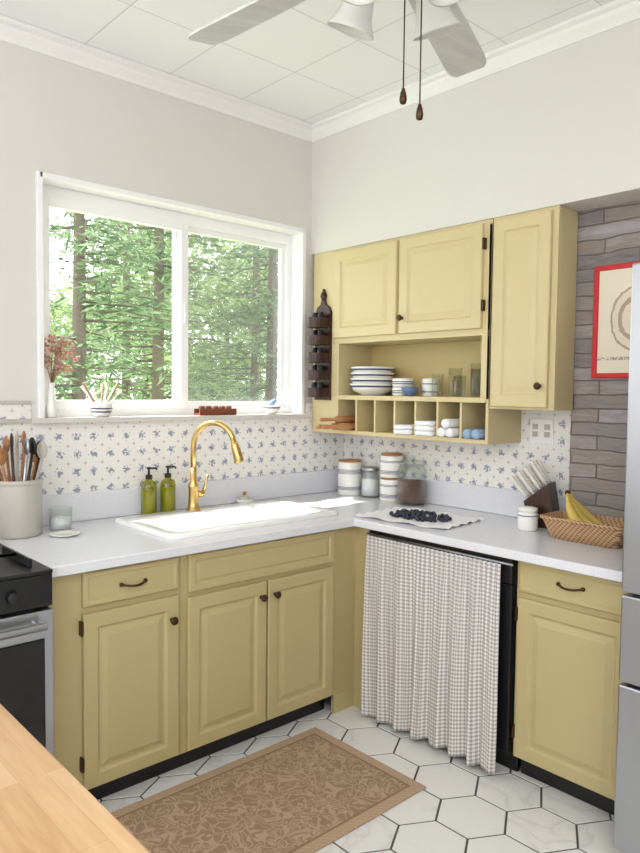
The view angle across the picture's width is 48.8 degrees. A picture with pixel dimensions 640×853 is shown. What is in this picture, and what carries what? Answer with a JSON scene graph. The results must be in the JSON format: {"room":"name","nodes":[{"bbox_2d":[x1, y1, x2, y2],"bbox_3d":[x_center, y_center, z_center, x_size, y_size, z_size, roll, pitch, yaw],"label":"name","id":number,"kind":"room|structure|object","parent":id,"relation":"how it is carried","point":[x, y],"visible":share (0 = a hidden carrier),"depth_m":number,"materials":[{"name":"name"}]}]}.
{"room":"kitchen","nodes":[
{"label":"kitchen","id":0,"kind":"room"},
{"bbox_2d":[0,40,313,417],"bbox_3d":[-1.574,-0.130,2.715,4.770,2.950,0.140,-2,4,-42],"label":"wall","id":1,"kind":"structure","parent":0,"point":[58,117],"depth_m":3.11,"materials":[{"name":"paint"}]},
{"bbox_2d":[0,401,31,423],"bbox_3d":[-1.536,-0.049,2.647,0.890,0.093,0.020,-2,4,-42],"label":"cap","id":2,"kind":"object","parent":1,"relation":"attached to","point":[2,421],"depth_m":2.89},
{"bbox_2d":[0,15,311,141],"bbox_3d":[-1.596,-1.560,2.477,4.250,0.070,0.055,-2,4,-42],"label":"crown molding","id":3,"kind":"structure","parent":1,"relation":"attached to","point":[13,32],"depth_m":3.19,"materials":[{"name":"white paint"}]},
{"bbox_2d":[43,185,291,416],"bbox_3d":[-0.704,-0.559,3.523,1.431,1.001,0.070,-2,4,-42],"label":"window","id":4,"kind":"structure","parent":1,"relation":"in","point":[181,224],"depth_m":3.51,"materials":[{"name":"white plastic"}]},
{"bbox_2d":[36,171,305,417],"bbox_3d":[-0.680,-0.568,3.495,1.479,1.027,0.152,-2,4,-42],"label":"trim","id":5,"kind":"structure","parent":1,"relation":"attached to","point":[298,239],"depth_m":3.50,"materials":[{"name":"white wood"}]},
{"bbox_2d":[44,334,80,417],"bbox_3d":[-1.123,-0.218,3.040,0.174,0.359,0.118,-2,4,-42],"label":"vase","id":6,"kind":"object","parent":5,"relation":"on","point":[51,406],"visible":0.94,"depth_m":3.02,"materials":[{"name":"white ceramic"}]},
{"bbox_2d":[81,382,121,416],"bbox_3d":[-0.983,-0.121,3.174,0.104,0.155,0.177,2,3,21],"label":"cup","id":7,"kind":"object","parent":5,"relation":"on","point":[99,409],"visible":0.99,"depth_m":3.15,"materials":[{"name":"white ceramic"}]},
{"bbox_2d":[263,399,279,413],"bbox_3d":[-0.260,-0.109,3.806,0.096,0.083,0.096,-2,4,-42],"label":"bowl","id":8,"kind":"object","parent":5,"relation":"on","point":[269,408],"visible":0.99,"depth_m":3.78,"materials":[{"name":"white ceramic"}]},
{"bbox_2d":[31,413,310,423],"bbox_3d":[-0.658,-0.044,3.481,1.530,0.022,0.130,-2,4,-42],"label":"window sill","id":9,"kind":"structure","parent":1,"relation":"attached to","point":[88,419],"depth_m":3.32,"materials":[{"name":"white wood"}]},
{"bbox_2d":[194,406,236,415],"bbox_3d":[-0.528,-0.082,3.567,0.220,0.047,0.055,-2,4,-42],"label":"wooden tray","id":10,"kind":"object","parent":9,"relation":"on","point":[210,410],"visible":0.99,"depth_m":3.54,"materials":[{"name":"brown wood"}]},
{"bbox_2d":[0,403,343,495],"bbox_3d":[-0.862,0.100,3.279,2.730,0.410,0.008,-2,4,-42],"label":"backsplash","id":11,"kind":"structure","parent":1,"relation":"attached to","point":[80,457],"depth_m":3.36,"materials":[{"name":"tile"}]},
{"bbox_2d":[344,410,570,495],"bbox_3d":[0.650,0.089,3.639,0.008,0.430,1.492,-2,4,-42],"label":"backsplash","id":12,"kind":"structure","parent":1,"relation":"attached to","point":[492,465],"depth_m":3.49,"materials":[{"name":"tile"}]},
{"bbox_2d":[529,418,553,443],"bbox_3d":[1.012,0.021,3.226,0.008,0.115,0.120,-2,4,-42],"label":"wall outlet","id":13,"kind":"object","parent":12,"relation":"attached to","point":[541,430],"visible":1,"depth_m":3.22,"materials":[{"name":"white plastic"}]},
{"bbox_2d":[0,0,614,124],"bbox_3d":[0.031,-1.547,0.896,4.770,0.100,4.860,-2,4,-42],"label":"ceiling","id":14,"kind":"structure","parent":0,"point":[293,64],"depth_m":2.93,"materials":[{"name":"paint"}]},
{"bbox_2d":[188,0,486,120],"bbox_3d":[0.145,-1.122,1.631,1.394,0.819,1.367,-2,4,-42],"label":"ceiling fan","id":15,"kind":"object","parent":14,"relation":"hanging from","point":[442,22],"depth_m":1.90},
{"bbox_2d":[98,696,624,852],"bbox_3d":[-0.003,1.489,1.049,4.770,0.080,4.860,-2,4,-42],"label":"floor","id":16,"kind":"structure","parent":0,"point":[462,808],"depth_m":2.57,"materials":[{"name":"tile"}]},
{"bbox_2d":[0,543,53,755],"bbox_3d":[-1.370,0.860,2.287,0.755,0.980,0.797,-2,4,-42],"label":"gas stove","id":17,"kind":"object","parent":16,"relation":"on","point":[26,616],"visible":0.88,"depth_m":2.23,"materials":[{"name":"black metal"}]},
{"bbox_2d":[0,704,149,852],"bbox_3d":[-0.675,0.998,0.766,0.880,0.914,1.050,-2,4,-42],"label":"table","id":18,"kind":"object","parent":16,"relation":"on","point":[44,808],"visible":1,"depth_m":0.98,"materials":[{"name":"brown wood"}]},
{"bbox_2d":[49,556,179,799],"bbox_3d":[-0.925,0.913,2.753,0.512,0.877,0.691,-2,4,-42],"label":"base cabinet","id":19,"kind":"object","parent":16,"relation":"on","point":[116,630],"visible":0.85,"depth_m":2.52,"materials":[{"name":"yellow paint"}]},
{"bbox_2d":[111,727,425,852],"bbox_3d":[-0.253,1.368,2.501,1.200,0.008,0.630,-2,4,-42],"label":"patterned rug","id":20,"kind":"object","parent":16,"relation":"on","point":[304,792],"visible":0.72,"depth_m":2.56,"materials":[{"name":"brown fabric"}]},
{"bbox_2d":[171,526,369,769],"bbox_3d":[-0.365,0.895,3.239,0.969,0.877,0.725,-2,4,-42],"label":"base cabinet","id":21,"kind":"object","parent":16,"relation":"on","point":[272,630],"visible":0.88,"depth_m":2.97,"materials":[{"name":"yellow paint"}]},
{"bbox_2d":[0,491,622,581],"bbox_3d":[0.067,0.465,2.781,2.045,0.036,2.025,-2,4,-42],"label":"countertop","id":22,"kind":"structure","parent":21,"relation":"on","point":[104,543],"depth_m":2.77,"materials":[{"name":"stone"}]},
{"bbox_2d":[0,431,47,539],"bbox_3d":[-1.196,0.226,2.794,0.219,0.412,0.205,-2,4,-42],"label":"utensil crock","id":23,"kind":"object","parent":22,"relation":"on","point":[20,496],"visible":1,"depth_m":2.73,"materials":[{"name":"glazed ceramic"},{"name":"wood"},{"name":"brushed stainless steel"}]},
{"bbox_2d":[50,516,70,528],"bbox_3d":[-1.070,0.380,2.908,0.094,0.095,0.094,-2,4,-42],"label":"candle","id":24,"kind":"object","parent":22,"relation":"on","point":[58,522],"visible":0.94,"depth_m":2.88,"materials":[{"name":"white wax"}]},
{"bbox_2d":[48,530,80,537],"bbox_3d":[-1.015,0.428,2.805,0.124,0.011,0.124,-2,4,-42],"label":"saucer","id":25,"kind":"object","parent":22,"relation":"on","point":[61,533],"visible":1,"depth_m":2.81,"materials":[{"name":"white ceramic"}]},
{"bbox_2d":[142,467,157,513],"bbox_3d":[-0.793,0.300,3.270,0.072,0.226,0.074,-2,4,-42],"label":"soap dispenser","id":26,"kind":"object","parent":22,"relation":"on","point":[148,495],"visible":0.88,"depth_m":3.25,"materials":[{"name":"green glass"}]},
{"bbox_2d":[160,466,176,511],"bbox_3d":[-0.719,0.297,3.337,0.072,0.226,0.074,-2,4,-42],"label":"soap dispenser","id":27,"kind":"object","parent":22,"relation":"on","point":[167,493],"visible":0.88,"depth_m":3.32,"materials":[{"name":"green glass"}]},
{"bbox_2d":[115,499,337,538],"bbox_3d":[-0.408,0.494,3.233,0.920,0.187,0.500,-2,4,-42],"label":"sink","id":28,"kind":"object","parent":22,"relation":"in","point":[177,524],"visible":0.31,"depth_m":3.25,"materials":[{"name":"white ceramic"}]},
{"bbox_2d":[186,420,243,510],"bbox_3d":[-0.485,0.183,3.294,0.288,0.428,0.083,1,3,15],"label":"kitchen faucet","id":29,"kind":"object","parent":28,"relation":"on","point":[194,493],"visible":1,"depth_m":3.30,"materials":[{"name":"gold metal"}]},
{"bbox_2d":[236,492,252,502],"bbox_3d":[-0.388,0.367,3.637,0.090,0.062,0.090,-2,4,-42],"label":"scrub brush","id":30,"kind":"object","parent":22,"relation":"on","point":[244,498],"visible":0.72,"depth_m":3.62,"materials":[{"name":"white ceramic"}]},
{"bbox_2d":[42,469,565,525],"bbox_3d":[-0.111,0.371,2.972,2.044,0.128,1.494,-2,4,-42],"label":"backsplash","id":31,"kind":"structure","parent":22,"relation":"on","point":[91,505],"depth_m":3.50,"materials":[{"name":"laminate"}]},
{"bbox_2d":[338,459,361,494],"bbox_3d":[0.170,0.287,4.032,0.137,0.196,0.137,-2,4,-42],"label":"striped canister","id":32,"kind":"object","parent":22,"relation":"on","point":[349,470],"visible":1,"depth_m":3.97,"materials":[{"name":"white ceramic"}]},
{"bbox_2d":[362,466,379,495],"bbox_3d":[0.282,0.306,3.932,0.106,0.170,0.106,-2,4,-42],"label":"glass canister","id":33,"kind":"object","parent":22,"relation":"on","point":[370,486],"visible":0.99,"depth_m":3.89,"materials":[{"name":"clear"}]},
{"bbox_2d":[379,477,401,501],"bbox_3d":[0.385,0.335,3.812,0.127,0.128,0.127,-2,4,-42],"label":"striped canister","id":34,"kind":"object","parent":22,"relation":"on","point":[388,486],"visible":0.64,"depth_m":3.75,"materials":[{"name":"white ceramic"}]},
{"bbox_2d":[380,452,403,477],"bbox_3d":[0.387,0.207,3.805,0.127,0.128,0.127,-2,4,-42],"label":"striped canister","id":35,"kind":"object","parent":34,"relation":"on","point":[390,467],"visible":1,"depth_m":3.75,"materials":[{"name":"white ceramic"}]},
{"bbox_2d":[398,464,424,503],"bbox_3d":[0.479,0.277,3.684,0.152,0.258,0.152,-2,4,-42],"label":"jar","id":36,"kind":"object","parent":22,"relation":"on","point":[410,491],"visible":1,"depth_m":3.63,"materials":[{"name":"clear glass"}]},
{"bbox_2d":[355,507,484,528],"bbox_3d":[0.462,0.413,3.277,0.480,0.024,0.360,3,4,42],"label":"dish towel","id":37,"kind":"object","parent":22,"relation":"on","point":[419,517],"visible":1,"depth_m":3.25,"materials":[{"name":"white fabric"}]},
{"bbox_2d":[517,506,537,530],"bbox_3d":[0.893,0.394,3.032,0.087,0.100,0.087,-2,4,-42],"label":"lidded jar","id":38,"kind":"object","parent":22,"relation":"on","point":[527,518],"visible":1,"depth_m":3.00,"materials":[{"name":"white ceramic"}]},
{"bbox_2d":[509,459,559,528],"bbox_3d":[0.956,0.293,3.125,0.213,0.293,0.107,3,4,38],"label":"knife block","id":39,"kind":"object","parent":22,"relation":"on","point":[534,480],"visible":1,"depth_m":3.09,"materials":[{"name":"brown wood"}]},
{"bbox_2d":[540,510,623,548],"bbox_3d":[1.077,0.410,2.808,0.212,0.093,0.360,-2,4,-42],"label":"wicker basket","id":40,"kind":"object","parent":22,"relation":"on","point":[558,524],"visible":0.66,"depth_m":2.76,"materials":[{"name":"brown wicker"}]},
{"bbox_2d":[565,490,603,524],"bbox_3d":[1.052,0.334,2.837,0.143,0.143,0.148,-2,4,-42],"label":"banana bunch","id":41,"kind":"object","parent":40,"relation":"in","point":[575,510],"visible":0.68,"depth_m":2.84,"materials":[{"name":"yellow food"}]},
{"bbox_2d":[367,532,513,565],"bbox_3d":[0.476,0.510,2.969,0.010,0.010,0.767,-2,4,-42],"label":"curtain rod","id":42,"kind":"object","parent":21,"relation":"attached to","point":[372,534],"visible":1,"depth_m":2.92,"materials":[{"name":"silver metal"}]},
{"bbox_2d":[361,535,500,773],"bbox_3d":[0.439,0.928,2.981,0.055,0.828,0.720,-2,4,-42],"label":"curtain","id":43,"kind":"object","parent":42,"relation":"hanging from","point":[430,642],"visible":1,"depth_m":2.95,"materials":[{"name":"fabric"}]},
{"bbox_2d":[370,530,519,771],"bbox_3d":[0.683,0.911,3.183,0.555,0.874,0.750,-2,4,-42],"label":"dishwasher","id":44,"kind":"object","parent":16,"relation":"on","point":[509,574],"visible":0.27,"depth_m":2.74,"materials":[{"name":"black metal"}]},
{"bbox_2d":[512,561,627,814],"bbox_3d":[1.057,0.940,2.680,0.480,0.877,0.480,-2,4,-42],"label":"base cabinet","id":45,"kind":"object","parent":16,"relation":"on","point":[564,728],"visible":0.83,"depth_m":2.55,"materials":[{"name":"yellow paint"}]},
{"bbox_2d":[613,263,639,852],"bbox_3d":[1.456,0.463,2.067,0.690,1.900,0.892,-2,4,-42],"label":"refrigerator","id":46,"kind":"object","parent":16,"relation":"on","point":[626,836],"visible":1,"depth_m":2.18,"materials":[{"name":"silver metal"}]},
{"bbox_2d":[311,19,639,254],"bbox_3d":[1.605,-1.207,2.337,0.280,0.688,4.600,-2,4,-42],"label":"wall","id":47,"kind":"structure","parent":0,"point":[561,126],"depth_m":3.05,"materials":[{"name":"white paint"}]},
{"bbox_2d":[312,219,521,444],"bbox_3d":[0.436,-0.443,3.607,0.321,0.990,1.170,-2,4,-42],"label":"upper cabinet","id":48,"kind":"object","parent":47,"relation":"attached to","point":[419,305],"visible":0.88,"depth_m":3.49,"materials":[{"name":"yellow wood"}]},
{"bbox_2d":[307,289,331,399],"bbox_3d":[-0.013,-0.451,3.861,0.125,0.611,0.120,-2,4,-42],"label":"spice rack","id":49,"kind":"object","parent":48,"relation":"on","point":[321,321],"visible":1,"depth_m":3.84,"materials":[{"name":"brown wood"}]},
{"bbox_2d":[316,416,354,429],"bbox_3d":[0.149,-0.020,3.798,0.390,0.076,0.090,-2,4,-42],"label":"rolling pin","id":50,"kind":"object","parent":48,"relation":"on","point":[342,422],"visible":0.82,"depth_m":3.73,"materials":[{"name":"brown wood"}]},
{"bbox_2d":[350,366,394,395],"bbox_3d":[0.283,-0.243,3.798,0.250,0.152,0.250,-2,4,-42],"label":"stacked bowls","id":51,"kind":"object","parent":48,"relation":"on","point":[366,380],"visible":0.98,"depth_m":3.70,"materials":[{"name":"white ceramic"}]},
{"bbox_2d":[392,378,413,395],"bbox_3d":[0.427,-0.202,3.627,0.111,0.090,0.111,-2,4,-42],"label":"stacked cups","id":52,"kind":"object","parent":48,"relation":"on","point":[397,383],"visible":0.75,"depth_m":3.58,"materials":[{"name":"white ceramic"}]},
{"bbox_2d":[394,424,413,434],"bbox_3d":[0.480,0.012,3.554,0.230,0.046,0.110,-2,4,-42],"label":"folded napkins","id":53,"kind":"object","parent":48,"relation":"on","point":[407,429],"visible":0.52,"depth_m":3.46,"materials":[{"name":"white fabric"}]},
{"bbox_2d":[401,387,418,395],"bbox_3d":[0.450,-0.174,3.528,0.090,0.045,0.090,-2,4,-42],"label":"bowl","id":54,"kind":"object","parent":48,"relation":"on","point":[408,391],"visible":0.94,"depth_m":3.50,"materials":[{"name":"ceramic"}]},
{"bbox_2d":[415,420,435,435],"bbox_3d":[0.571,0.006,3.453,0.230,0.070,0.110,-2,4,-42],"label":"folded napkins","id":55,"kind":"object","parent":48,"relation":"on","point":[425,427],"visible":0.54,"depth_m":3.36,"materials":[{"name":"white fabric"}]},
{"bbox_2d":[422,378,437,395],"bbox_3d":[0.554,-0.197,3.561,0.081,0.090,0.081,-2,4,-42],"label":"striped mug","id":56,"kind":"object","parent":48,"relation":"on","point":[429,385],"visible":0.96,"depth_m":3.53,"materials":[{"name":"white ceramic"}]},
{"bbox_2d":[437,419,459,437],"bbox_3d":[0.659,0.005,3.350,0.216,0.086,0.091,-2,4,-42],"label":"rolled towels","id":57,"kind":"object","parent":48,"relation":"on","point":[450,428],"visible":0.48,"depth_m":3.28,"materials":[{"name":"white fabric"}]},
{"bbox_2d":[462,428,484,438],"bbox_3d":[0.756,0.032,3.244,0.216,0.044,0.091,-2,4,-42],"label":"rolled towels","id":58,"kind":"object","parent":48,"relation":"on","point":[479,433],"visible":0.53,"depth_m":3.17,"materials":[{"name":"blue fabric"}]},
{"bbox_2d":[312,0,639,142],"bbox_3d":[1.485,-1.512,2.209,0.055,0.070,4.600,-2,4,-42],"label":"crown molding","id":59,"kind":"structure","parent":47,"relation":"attached to","point":[614,14],"depth_m":2.99,"materials":[{"name":"white paint"}]},
{"bbox_2d":[490,205,577,410],"bbox_3d":[0.938,-0.489,3.053,0.321,0.830,0.310,-2,4,-42],"label":"upper cabinet","id":60,"kind":"object","parent":47,"relation":"attached to","point":[535,251],"depth_m":2.94,"materials":[{"name":"yellow paint"}]},
{"bbox_2d":[569,200,639,517],"bbox_3d":[2.152,0.297,1.912,0.120,2.262,3.100,-2,4,-42],"label":"brick wall","id":61,"kind":"structure","parent":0,"point":[607,235],"depth_m":2.91,"materials":[{"name":"grey brick"}]},
{"bbox_2d":[591,261,639,377],"bbox_3d":[1.239,-0.419,2.783,0.023,0.455,0.330,-2,4,-42],"label":"framed poster","id":62,"kind":"object","parent":61,"relation":"attached to","point":[612,283],"visible":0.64,"depth_m":2.84,"materials":[{"name":"beige paper"}]},
{"label":"outside","id":63,"kind":"structure","parent":0,"visible":0},
{"bbox_3d":[-8.381,0.378,35.251,85.000,0.300,56.700,-2,4,-42],"label":"ground","id":64,"kind":"structure","parent":63,"visible":0},
{"bbox_2d":[50,275,120,399],"bbox_3d":[-10.156,-2.026,22.871,7.325,6.519,7.354,0,3,-12],"label":"deciduous tree","id":65,"kind":"object","parent":64,"relation":"on","point":[53,325],"visible":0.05,"depth_m":23.34,"materials":[{"name":"green plant"}]},
{"bbox_2d":[49,209,133,394],"bbox_3d":[-6.212,-3.456,13.512,4.579,9.601,5.096,1,3,0],"label":"pine tree","id":66,"kind":"object","parent":64,"relation":"on","point":[56,307],"visible":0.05,"depth_m":14.45,"materials":[{"name":"green plant"}]},
{"bbox_2d":[49,211,206,399],"bbox_3d":[-2.826,-1.924,8.734,2.904,7.102,3.971,0,3,-18],"label":"pine tree","id":67,"kind":"object","parent":64,"relation":"on","point":[81,305],"visible":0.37,"depth_m":8.70,"materials":[{"name":"green plant"}]},
{"bbox_2d":[49,208,219,399],"bbox_3d":[-4.236,-3.806,15.937,4.795,10.101,5.090,0,3,-11],"label":"pine tree","id":68,"kind":"object","parent":64,"relation":"on","point":[126,387],"visible":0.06,"depth_m":16.10,"materials":[{"name":"green plant"}]},
{"bbox_2d":[52,220,273,400],"bbox_3d":[-2.567,-2.546,11.182,5.077,8.102,3.783,-2,4,-42],"label":"pine tree","id":69,"kind":"object","parent":64,"relation":"on","point":[158,349],"visible":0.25,"depth_m":11.04,"materials":[{"name":"green plant"}]},
{"bbox_2d":[51,218,278,400],"bbox_3d":[-6.545,-4.071,26.163,8.727,9.897,7.719,-2,4,-42],"label":"deciduous tree","id":70,"kind":"object","parent":64,"relation":"on","point":[192,257],"visible":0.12,"depth_m":26.04,"materials":[{"name":"green plant"}]},
{"bbox_2d":[133,255,277,400],"bbox_3d":[-3.977,-3.453,31.397,7.132,8.166,8.410,1,3,10],"label":"deciduous tree","id":71,"kind":"object","parent":64,"relation":"on","point":[210,281],"visible":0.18,"depth_m":30.15,"materials":[{"name":"green plant"}]},
{"bbox_2d":[166,243,278,400],"bbox_3d":[-1.618,-2.993,15.290,4.051,8.601,4.048,2,3,31],"label":"pine tree","id":72,"kind":"object","parent":64,"relation":"on","point":[254,368],"visible":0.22,"depth_m":15.39,"materials":[{"name":"green plant"}]},
{"bbox_2d":[188,236,278,400],"bbox_3d":[-0.635,-2.057,11.843,3.606,7.102,3.616,0,3,-5],"label":"pine tree","id":73,"kind":"object","parent":64,"relation":"on","point":[271,293],"visible":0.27,"depth_m":11.80,"materials":[{"name":"green plant"}]},
{"bbox_2d":[192,237,278,400],"bbox_3d":[-2.464,-5.059,35.676,9.658,10.661,8.393,1,3,0],"label":"deciduous tree","id":74,"kind":"object","parent":64,"relation":"on","point":[223,247],"visible":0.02,"depth_m":34.50,"materials":[{"name":"green plant"}]}
]}

